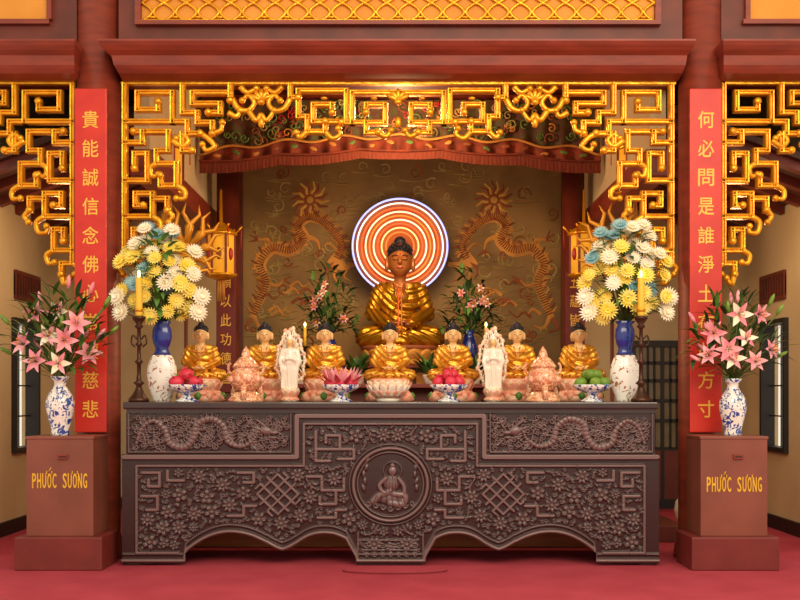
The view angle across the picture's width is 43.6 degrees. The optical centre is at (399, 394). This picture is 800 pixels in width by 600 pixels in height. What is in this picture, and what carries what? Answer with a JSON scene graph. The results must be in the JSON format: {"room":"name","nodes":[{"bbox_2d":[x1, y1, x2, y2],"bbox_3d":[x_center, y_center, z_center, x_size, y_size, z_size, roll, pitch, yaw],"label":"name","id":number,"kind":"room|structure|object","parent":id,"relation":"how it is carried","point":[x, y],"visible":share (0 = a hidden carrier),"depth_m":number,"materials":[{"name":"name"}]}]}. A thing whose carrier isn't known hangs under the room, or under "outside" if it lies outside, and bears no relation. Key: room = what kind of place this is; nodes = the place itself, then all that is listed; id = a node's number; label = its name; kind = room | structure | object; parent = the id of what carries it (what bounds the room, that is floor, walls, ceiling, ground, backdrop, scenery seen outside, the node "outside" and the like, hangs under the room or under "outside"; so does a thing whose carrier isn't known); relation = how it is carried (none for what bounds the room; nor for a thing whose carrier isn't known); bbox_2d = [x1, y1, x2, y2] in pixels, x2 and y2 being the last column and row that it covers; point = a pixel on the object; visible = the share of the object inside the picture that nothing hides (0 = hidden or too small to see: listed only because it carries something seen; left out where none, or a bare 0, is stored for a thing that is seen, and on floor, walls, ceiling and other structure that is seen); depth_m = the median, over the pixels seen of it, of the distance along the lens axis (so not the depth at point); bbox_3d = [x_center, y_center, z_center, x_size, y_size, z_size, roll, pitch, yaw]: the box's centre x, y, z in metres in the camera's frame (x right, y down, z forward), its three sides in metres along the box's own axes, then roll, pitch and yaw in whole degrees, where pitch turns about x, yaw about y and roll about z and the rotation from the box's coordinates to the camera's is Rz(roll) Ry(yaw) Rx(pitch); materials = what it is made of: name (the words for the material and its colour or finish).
{"room":"house of worship","nodes":[
{"label":"house of worship","id":0,"kind":"room"},
{"bbox_2d":[0,90,76,522],"bbox_3d":[-4.075,-1.380,10.690,0.150,5.600,3.680,0,0,0],"label":"wall","id":1,"kind":"structure","parent":0,"point":[21,248],"depth_m":10.54,"materials":[{"name":"beige paint"}]},
{"bbox_2d":[0,515,26,537],"bbox_3d":[-3.985,1.350,10.675,0.030,0.140,3.650,0,0,0],"label":"baseboard","id":2,"kind":"structure","parent":1,"relation":"attached to","point":[17,524],"depth_m":10.27,"materials":[{"name":"black paint"}]},
{"bbox_2d":[11,317,40,452],"bbox_3d":[-4.025,-0.100,10.640,0.150,1.400,0.700,0,0,0],"label":"window","id":3,"kind":"structure","parent":1,"relation":"in","point":[32,385],"depth_m":10.94,"materials":[{"name":"black paint"}]},
{"bbox_2d":[14,269,40,304],"bbox_3d":[-3.985,-1.150,10.702,0.030,0.300,0.704,0,0,0],"label":"air vent","id":4,"kind":"object","parent":1,"relation":"in","point":[24,283],"visible":0.89,"depth_m":10.60,"materials":[{"name":"red wood"}]},
{"bbox_2d":[0,0,77,41],"bbox_3d":[-3.408,-3.303,8.715,1.224,0.634,0.230,0,0,0],"label":"trim","id":5,"kind":"structure","parent":1,"relation":"attached to","point":[19,19],"depth_m":8.65,"materials":[{"name":"red wood"}]},
{"bbox_2d":[0,39,82,89],"bbox_3d":[-3.663,-2.855,8.655,1.873,0.260,0.550,0,0,0],"label":"trim","id":6,"kind":"structure","parent":1,"relation":"attached to","point":[21,60],"depth_m":8.49,"materials":[{"name":"red paint"}]},
{"bbox_2d":[0,109,163,233],"bbox_3d":[-3.220,-2.235,10.740,1.540,0.710,3.580,0,0,0],"label":"ceiling","id":7,"kind":"structure","parent":0,"point":[8,162],"depth_m":9.90,"materials":[{"name":"brown wood"}]},
{"bbox_2d":[234,90,561,94],"bbox_3d":[0.000,-3.555,10.655,4.400,0.150,3.450,0,0,0],"label":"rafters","id":8,"kind":"object","parent":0,"point":[284,92],"depth_m":11.60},
{"bbox_2d":[64,79,732,104],"bbox_3d":[0.000,-3.680,10.730,8.400,0.100,3.800,0,0,0],"label":"ceiling","id":9,"kind":"structure","parent":0,"point":[131,92],"depth_m":12.08,"materials":[{"name":"brown wood"}]},
{"bbox_2d":[121,105,677,496],"bbox_3d":[0.000,-1.380,12.605,8.400,5.600,0.150,0,0,0],"label":"wall","id":10,"kind":"structure","parent":0,"point":[656,327],"depth_m":12.53,"materials":[{"name":"beige paint"}]},
{"bbox_2d":[130,90,216,236],"bbox_3d":[-2.310,-2.720,10.735,0.220,1.520,3.570,0,0,0],"label":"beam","id":11,"kind":"structure","parent":10,"relation":"attached to","point":[201,188],"depth_m":10.49,"materials":[{"name":"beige paint"}]},
{"bbox_2d":[164,134,190,221],"bbox_3d":[-2.327,-2.346,10.030,0.476,1.220,0.418,0,0,0],"label":"hanging lantern","id":12,"kind":"object","parent":11,"relation":"hanging from","point":[176,155],"visible":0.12,"depth_m":10.00,"materials":[{"name":"red paint"}]},
{"bbox_2d":[200,190,242,301],"bbox_3d":[-1.956,-1.632,10.930,0.476,1.220,0.418,0,0,0],"label":"hanging lantern","id":13,"kind":"object","parent":11,"relation":"hanging from","point":[226,267],"visible":0.87,"depth_m":10.84,"materials":[{"name":"red paint"}]},
{"bbox_2d":[202,95,597,99],"bbox_3d":[0.000,-3.239,11.180,4.400,0.178,0.200,0,0,0],"label":"beam","id":14,"kind":"structure","parent":11,"relation":"attached to","point":[304,97],"depth_m":11.08,"materials":[{"name":"red paint"}]},
{"bbox_2d":[199,99,600,173],"bbox_3d":[0.000,-2.823,10.905,4.378,0.816,0.101,0,0,0],"label":"valance","id":15,"kind":"object","parent":14,"relation":"hanging from","point":[553,145],"visible":0.71,"depth_m":10.90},
{"bbox_2d":[239,158,561,391],"bbox_3d":[0.047,-1.153,12.474,4.103,4.615,0.108,0,0,0],"label":"mural","id":16,"kind":"object","parent":10,"relation":"attached to","point":[503,223],"visible":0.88,"depth_m":12.45,"materials":[{"name":"brown paint"}]},
{"bbox_2d":[584,90,666,227],"bbox_3d":[2.310,-2.720,10.735,0.220,1.520,3.570,0,0,0],"label":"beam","id":17,"kind":"structure","parent":10,"relation":"attached to","point":[597,186],"depth_m":10.35,"materials":[{"name":"beige paint"}]},
{"bbox_2d":[562,190,598,290],"bbox_3d":[2.011,-1.632,10.930,0.476,1.220,0.418,0,0,0],"label":"hanging lantern","id":18,"kind":"object","parent":17,"relation":"hanging from","point":[580,231],"visible":0.5,"depth_m":10.84,"materials":[{"name":"red paint"}]},
{"bbox_2d":[611,144,637,220],"bbox_3d":[2.337,-2.346,10.030,0.476,1.220,0.418,0,0,0],"label":"hanging lantern","id":19,"kind":"object","parent":17,"relation":"hanging from","point":[620,151],"visible":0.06,"depth_m":10.00,"materials":[{"name":"red paint"}]},
{"bbox_2d":[632,340,677,508],"bbox_3d":[3.280,0.370,12.499,0.840,2.100,0.059,0,0,0],"label":"door","id":20,"kind":"structure","parent":10,"relation":"in","point":[660,367],"depth_m":12.49,"materials":[{"name":"black paint"}]},
{"bbox_2d":[0,509,799,599],"bbox_3d":[0.000,1.470,5.780,11.000,0.100,13.900,0,0,0],"label":"floor","id":21,"kind":"structure","parent":0,"point":[208,573],"depth_m":7.74,"materials":[{"name":"red carpet"}]},
{"bbox_2d":[14,434,117,570],"bbox_3d":[-2.760,0.877,8.300,0.710,1.085,0.460,0,0,0],"label":"box","id":22,"kind":"object","parent":21,"relation":"on","point":[67,476],"visible":1,"depth_m":8.11,"materials":[{"name":"red paint"}]},
{"bbox_2d":[0,275,118,435],"bbox_3d":[-2.821,-0.327,8.170,1.052,1.324,0.416,0,0,0],"label":"vase","id":23,"kind":"object","parent":22,"relation":"on","point":[60,403],"visible":1,"depth_m":8.16,"materials":[{"name":"blue ceramic"}]},
{"bbox_2d":[77,0,121,558],"bbox_3d":[-2.640,-1.230,8.770,0.450,5.300,0.450,0,0,0],"label":"column","id":24,"kind":"structure","parent":21,"relation":"on","point":[97,19],"depth_m":8.65,"materials":[{"name":"paint"}]},
{"bbox_2d":[0,82,76,285],"bbox_3d":[-3.282,-1.835,8.709,0.996,1.780,0.083,0,0,0],"label":"carved fretwork","id":25,"kind":"object","parent":24,"relation":"attached to","point":[14,140],"visible":0.95,"depth_m":8.69,"materials":[{"name":"gold wood"}]},
{"bbox_2d":[75,89,107,431],"bbox_3d":[-2.645,-1.150,8.562,0.276,2.940,0.040,0,0,0],"label":"couplet board","id":26,"kind":"object","parent":24,"relation":"attached to","point":[91,105],"visible":0.8,"depth_m":8.55,"materials":[{"name":"red wood"}]},
{"bbox_2d":[121,401,659,564],"bbox_3d":[-0.079,0.739,8.783,4.473,1.362,0.995,0,0,0],"label":"altar table","id":27,"kind":"object","parent":21,"relation":"on","point":[390,480],"visible":1,"depth_m":8.32,"materials":[{"name":"brown wood"}]},
{"bbox_2d":[128,270,149,401],"bbox_3d":[-2.186,-0.493,8.375,0.172,1.102,0.172,0,0,0],"label":"candlestick","id":28,"kind":"object","parent":27,"relation":"on","point":[138,395],"visible":1,"depth_m":8.35,"materials":[{"name":"brown metal"}]},
{"bbox_2d":[108,221,211,401],"bbox_3d":[-2.042,-0.721,8.498,0.885,1.558,0.320,0,0,0],"label":"vase","id":29,"kind":"object","parent":27,"relation":"on","point":[170,279],"visible":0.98,"depth_m":8.48,"materials":[{"name":"paint"}]},
{"bbox_2d":[167,366,206,401],"bbox_3d":[-1.800,-0.096,8.450,0.370,0.308,0.336,0,0,0],"label":"fruit bowl","id":30,"kind":"object","parent":27,"relation":"on","point":[186,383],"visible":1,"depth_m":8.37,"materials":[{"name":"blue ceramic"}]},
{"bbox_2d":[176,322,226,401],"bbox_3d":[-1.777,-0.298,8.930,0.468,0.711,0.338,0,0,0],"label":"statue","id":31,"kind":"object","parent":27,"relation":"on","point":[202,356],"visible":0.83,"depth_m":8.89,"materials":[{"name":"gold metal"}]},
{"bbox_2d":[227,347,264,401],"bbox_3d":[-1.304,-0.179,8.467,0.320,0.475,0.311,0,0,0],"label":"incense burner","id":32,"kind":"object","parent":27,"relation":"on","point":[245,378],"visible":1,"depth_m":8.38,"materials":[{"name":"ceramic"}]},
{"bbox_2d":[248,322,282,401],"bbox_3d":[-1.206,-0.298,8.930,0.468,0.711,0.338,0,0,0],"label":"statue","id":33,"kind":"object","parent":27,"relation":"on","point":[266,352],"visible":0.46,"depth_m":8.89,"materials":[{"name":"gold metal"}]},
{"bbox_2d":[274,326,306,401],"bbox_3d":[-0.946,-0.268,8.580,0.290,0.652,0.171,0,0,0],"label":"figurine","id":34,"kind":"object","parent":27,"relation":"on","point":[289,360],"visible":1,"depth_m":8.55,"materials":[{"name":"white ceramic"}]},
{"bbox_2d":[300,322,307,400],"bbox_3d":[-0.873,-0.306,9.190,0.100,0.729,0.098,0,0,0],"label":"candle","id":35,"kind":"object","parent":27,"relation":"on","point":[304,346],"visible":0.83,"depth_m":9.18,"materials":[{"name":"yellow wax"}]},
{"bbox_2d":[298,322,349,401],"bbox_3d":[-0.670,-0.298,8.930,0.468,0.711,0.338,0,0,0],"label":"statue","id":36,"kind":"object","parent":27,"relation":"on","point":[325,355],"visible":0.66,"depth_m":8.89,"materials":[{"name":"gold metal"}]},
{"bbox_2d":[317,367,365,401],"bbox_3d":[-0.494,-0.090,8.450,0.449,0.295,0.454,0,0,0],"label":"fruit bowl","id":37,"kind":"object","parent":27,"relation":"on","point":[342,383],"visible":1,"depth_m":8.35,"materials":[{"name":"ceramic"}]},
{"bbox_2d":[366,380,409,401],"bbox_3d":[-0.102,-0.032,8.500,0.378,0.181,0.334,0,0,0],"label":"bowl","id":38,"kind":"object","parent":27,"relation":"on","point":[391,391],"visible":1,"depth_m":8.38,"materials":[{"name":"white ceramic"}]},
{"bbox_2d":[363,322,415,401],"bbox_3d":[-0.089,-0.298,8.930,0.468,0.711,0.338,0,0,0],"label":"statue","id":39,"kind":"object","parent":27,"relation":"on","point":[390,360],"visible":0.87,"depth_m":8.89,"materials":[{"name":"gold metal"}]},
{"bbox_2d":[429,367,468,401],"bbox_3d":[0.414,-0.089,8.450,0.336,0.295,0.336,0,0,0],"label":"fruit bowl","id":40,"kind":"object","parent":27,"relation":"on","point":[449,382],"visible":1,"depth_m":8.38,"materials":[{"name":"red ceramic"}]},
{"bbox_2d":[427,322,479,401],"bbox_3d":[0.473,-0.298,8.930,0.468,0.711,0.338,0,0,0],"label":"statue","id":41,"kind":"object","parent":27,"relation":"on","point":[458,356],"visible":0.76,"depth_m":8.89,"materials":[{"name":"gold metal"}]},
{"bbox_2d":[481,322,486,400],"bbox_3d":[0.790,-0.306,9.190,0.100,0.729,0.098,0,0,0],"label":"candle","id":42,"kind":"object","parent":27,"relation":"on","point":[485,322],"visible":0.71,"depth_m":9.18,"materials":[{"name":"white wax"}]},
{"bbox_2d":[475,326,508,401],"bbox_3d":[0.795,-0.268,8.580,0.290,0.652,0.171,0,0,0],"label":"figurine","id":43,"kind":"object","parent":27,"relation":"on","point":[493,361],"visible":1,"depth_m":8.55,"materials":[{"name":"white ceramic"}]},
{"bbox_2d":[500,322,535,401],"bbox_3d":[1.045,-0.298,8.930,0.468,0.711,0.338,0,0,0],"label":"statue","id":44,"kind":"object","parent":27,"relation":"on","point":[514,387],"visible":0.69,"depth_m":8.87,"materials":[{"name":"gold metal"}]},
{"bbox_2d":[524,347,561,401],"bbox_3d":[1.211,-0.179,8.467,0.320,0.475,0.311,0,0,0],"label":"incense burner","id":45,"kind":"object","parent":27,"relation":"on","point":[543,378],"visible":1,"depth_m":8.38,"materials":[{"name":"ceramic"}]},
{"bbox_2d":[556,322,605,401],"bbox_3d":[1.599,-0.298,8.930,0.468,0.711,0.338,0,0,0],"label":"statue","id":46,"kind":"object","parent":27,"relation":"on","point":[579,357],"visible":0.67,"depth_m":8.89,"materials":[{"name":"gold metal"}]},
{"bbox_2d":[572,369,611,401],"bbox_3d":[1.622,-0.080,8.450,0.336,0.276,0.336,0,0,0],"label":"fruit bowl","id":47,"kind":"object","parent":27,"relation":"on","point":[591,382],"visible":1,"depth_m":8.37,"materials":[{"name":"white ceramic"}]},
{"bbox_2d":[575,218,678,401],"bbox_3d":[1.931,-0.726,8.502,0.885,1.568,0.311,0,0,0],"label":"vase","id":48,"kind":"object","parent":27,"relation":"on","point":[624,369],"visible":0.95,"depth_m":8.48,"materials":[{"name":"paint"}]},
{"bbox_2d":[630,270,651,401],"bbox_3d":[2.018,-0.493,8.375,0.172,1.102,0.172,0,0,0],"label":"candlestick","id":49,"kind":"object","parent":27,"relation":"on","point":[640,395],"visible":1,"depth_m":8.35,"materials":[{"name":"brown wood"}]},
{"bbox_2d":[194,533,587,546],"bbox_3d":[-0.025,1.290,10.880,4.450,0.260,3.100,0,0,0],"label":"platform","id":50,"kind":"object","parent":21,"relation":"on","point":[228,539],"visible":0.02,"depth_m":9.33,"materials":[{"name":"red carpet"}]},
{"bbox_2d":[147,203,224,348],"bbox_3d":[-2.050,-0.343,9.580,0.754,3.001,0.240,0,0,0],"label":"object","id":51,"kind":"object","parent":50,"relation":"on","point":[189,226],"visible":0.43,"depth_m":9.56,"materials":[{"name":"gold wood"}]},
{"bbox_2d":[216,93,238,400],"bbox_3d":[-2.000,-1.161,11.630,0.380,4.638,0.380,0,0,0],"label":"column","id":52,"kind":"structure","parent":50,"relation":"on","point":[227,312],"depth_m":11.49,"materials":[{"name":"red wood"}]},
{"bbox_2d":[297,365,484,400],"bbox_3d":[-0.020,0.416,11.485,3.080,1.484,1.590,0,0,0],"label":"altar","id":53,"kind":"object","parent":50,"relation":"on","point":[421,390],"visible":0.12,"depth_m":10.88,"materials":[{"name":"red wood"}]},
{"bbox_2d":[298,357,309,383],"bbox_3d":[-1.099,-0.300,10.802,0.599,0.361,0.249,0,0,0],"label":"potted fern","id":54,"kind":"object","parent":53,"relation":"on","point":[307,366],"visible":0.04,"depth_m":10.74,"materials":[{"name":"green plant"}]},
{"bbox_2d":[295,259,360,344],"bbox_3d":[-0.813,-0.934,11.275,0.783,1.217,0.485,0,0,0],"label":"flower vase","id":55,"kind":"object","parent":53,"relation":"on","point":[321,312],"visible":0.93,"depth_m":11.22,"materials":[{"name":"blue ceramic"}]},
{"bbox_2d":[342,352,372,383],"bbox_3d":[-0.457,-0.294,10.771,0.569,0.348,0.277,0,0,-12],"label":"potted fern","id":56,"kind":"object","parent":53,"relation":"on","point":[358,363],"visible":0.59,"depth_m":10.74,"materials":[{"name":"green plant"}]},
{"bbox_2d":[352,198,447,286],"bbox_3d":[0.000,-1.353,12.101,1.169,2.054,0.097,0,0,0],"label":"halo","id":57,"kind":"object","parent":53,"relation":"on","point":[420,229],"visible":0.8,"depth_m":12.08,"materials":[{"name":"multicoloured metal"}]},
{"bbox_2d":[355,236,444,364],"bbox_3d":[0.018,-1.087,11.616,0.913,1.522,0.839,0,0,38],"label":"statue","id":58,"kind":"object","parent":53,"relation":"on","point":[399,300],"visible":0.84,"depth_m":11.53,"materials":[{"name":"gold metal"}]},
{"bbox_2d":[408,351,437,383],"bbox_3d":[0.319,-0.298,10.781,0.584,0.356,0.254,0,0,0],"label":"potted fern","id":59,"kind":"object","parent":53,"relation":"on","point":[425,366],"visible":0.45,"depth_m":10.75,"materials":[{"name":"green plant"}]},
{"bbox_2d":[433,261,504,357],"bbox_3d":[0.788,-0.916,11.242,0.849,1.180,0.414,0,0,0],"label":"flower vase","id":60,"kind":"object","parent":53,"relation":"on","point":[469,341],"visible":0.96,"depth_m":11.22,"materials":[{"name":"blue ceramic"}]},
{"bbox_2d":[468,353,482,383],"bbox_3d":[0.812,-0.293,10.799,0.531,0.346,0.326,0,0,0],"label":"potted fern","id":61,"kind":"object","parent":53,"relation":"on","point":[475,358],"visible":0.15,"depth_m":10.74,"materials":[{"name":"green plant"}]},
{"bbox_2d":[562,172,584,367],"bbox_3d":[2.012,-1.161,11.630,0.380,4.638,0.380,0,0,0],"label":"column","id":62,"kind":"structure","parent":50,"relation":"on","point":[572,183],"depth_m":11.51,"materials":[{"name":"red wood"}]},
{"bbox_2d":[573,203,642,400],"bbox_3d":[2.031,-0.343,9.580,0.754,3.001,0.240,0,0,0],"label":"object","id":63,"kind":"object","parent":50,"relation":"on","point":[590,238],"visible":0.27,"depth_m":9.56,"materials":[{"name":"gold wood"}]},
{"bbox_2d":[342,569,447,574],"bbox_3d":[-0.040,1.411,7.968,0.848,0.016,0.164,0,0,0],"label":"rug","id":64,"kind":"object","parent":21,"relation":"on","point":[373,572],"visible":1,"depth_m":7.96,"materials":[{"name":"red carpet"}]},
{"bbox_2d":[659,514,677,541],"bbox_3d":[2.485,1.340,10.180,0.530,0.160,1.100,0,0,0],"label":"step","id":65,"kind":"structure","parent":21,"relation":"on","point":[668,528],"depth_m":9.63,"materials":[{"name":"red wood"}]},
{"bbox_2d":[674,499,677,520],"bbox_3d":[2.820,1.124,9.930,0.192,0.272,0.192,0,0,0],"label":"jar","id":66,"kind":"object","parent":65,"relation":"on","point":[676,501],"visible":0.14,"depth_m":9.91,"materials":[{"name":"beige ceramic"}]},
{"bbox_2d":[673,0,721,556],"bbox_3d":[2.630,-1.230,8.770,0.450,5.300,0.450,0,0,0],"label":"column","id":67,"kind":"structure","parent":21,"relation":"on","point":[701,19],"depth_m":8.67,"materials":[{"name":"paint"}]},
{"bbox_2d":[98,39,695,89],"bbox_3d":[-0.026,-2.855,8.655,5.015,0.260,0.550,0,0,0],"label":"trim","id":68,"kind":"structure","parent":67,"relation":"attached to","point":[135,60],"depth_m":8.49,"materials":[{"name":"red paint"}]},
{"bbox_2d":[117,82,678,285],"bbox_3d":[-0.017,-1.835,8.706,4.894,1.782,0.089,0,0,0],"label":"carved archway fretwork","id":69,"kind":"object","parent":68,"relation":"attached to","point":[613,140],"visible":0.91,"depth_m":8.69,"materials":[{"name":"gold wood"}]},
{"bbox_2d":[119,0,681,38],"bbox_3d":[0.004,-3.433,8.705,4.876,0.894,0.250,0,0,0],"label":"panel frame","id":70,"kind":"object","parent":68,"relation":"on","point":[667,14],"visible":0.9,"depth_m":8.63,"materials":[{"name":"red wood"}]},
{"bbox_2d":[141,0,654,19],"bbox_3d":[-0.012,-3.379,8.615,4.452,0.339,0.029,0,0,0],"label":"lattice panel","id":71,"kind":"object","parent":70,"relation":"attached to","point":[164,2],"visible":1,"depth_m":8.61,"materials":[{"name":"gold"}]},
{"bbox_2d":[689,89,721,431],"bbox_3d":[2.615,-1.150,8.562,0.276,2.940,0.040,0,0,0],"label":"couplet board","id":72,"kind":"object","parent":67,"relation":"attached to","point":[705,105],"visible":0.88,"depth_m":8.55,"materials":[{"name":"red wood"}]},
{"bbox_2d":[722,82,799,286],"bbox_3d":[3.265,-1.835,8.709,1.030,1.782,0.083,0,0,0],"label":"carved fretwork","id":73,"kind":"object","parent":67,"relation":"attached to","point":[781,140],"visible":0.95,"depth_m":8.69,"materials":[{"name":"gold wood"}]},
{"bbox_2d":[676,434,778,570],"bbox_3d":[2.710,0.877,8.300,0.710,1.085,0.460,0,0,0],"label":"box","id":74,"kind":"object","parent":21,"relation":"on","point":[726,530],"visible":1,"depth_m":8.11,"materials":[{"name":"red paint"}]},
{"bbox_2d":[677,283,799,435],"bbox_3d":[2.763,-0.297,8.174,1.039,1.265,0.392,0,0,0],"label":"vase","id":75,"kind":"object","parent":74,"relation":"on","point":[732,403],"visible":1,"depth_m":8.16,"materials":[{"name":"blue ceramic"}]},
{"bbox_2d":[637,106,799,240],"bbox_3d":[3.220,-2.235,10.740,1.540,0.710,3.580,0,0,0],"label":"ceiling","id":76,"kind":"structure","parent":0,"point":[788,164],"depth_m":9.92,"materials":[{"name":"brown wood"}]},
{"bbox_2d":[722,90,799,522],"bbox_3d":[4.075,-1.380,10.690,0.150,5.600,3.680,0,0,0],"label":"wall","id":77,"kind":"structure","parent":0,"point":[776,248],"depth_m":10.62,"materials":[{"name":"beige paint"}]},
{"bbox_2d":[715,39,799,89],"bbox_3d":[3.655,-2.855,8.655,1.890,0.260,0.550,0,0,0],"label":"trim","id":78,"kind":"structure","parent":77,"relation":"attached to","point":[739,60],"depth_m":8.49,"materials":[{"name":"red paint"}]},
{"bbox_2d":[721,0,799,40],"bbox_3d":[3.379,-3.303,8.715,1.201,0.634,0.230,0,0,0],"label":"trim","id":79,"kind":"structure","parent":77,"relation":"attached to","point":[740,19],"depth_m":8.65,"materials":[{"name":"red wood"}]},
{"bbox_2d":[759,269,785,304],"bbox_3d":[3.985,-1.150,10.702,0.030,0.300,0.704,0,0,0],"label":"air vent","id":80,"kind":"object","parent":77,"relation":"in","point":[773,283],"visible":0.9,"depth_m":10.66,"materials":[{"name":"red wood"}]},
{"bbox_2d":[759,317,788,452],"bbox_3d":[4.025,-0.100,10.640,0.150,1.400,0.700,0,0,0],"label":"window","id":81,"kind":"structure","parent":77,"relation":"in","point":[767,385],"depth_m":10.94,"materials":[{"name":"black paint"}]},
{"bbox_2d":[767,513,799,537],"bbox_3d":[3.985,1.350,10.675,0.030,0.140,3.650,0,0,0],"label":"baseboard","id":82,"kind":"structure","parent":77,"relation":"attached to","point":[776,522],"depth_m":10.35,"materials":[{"name":"black paint"}]}
]}

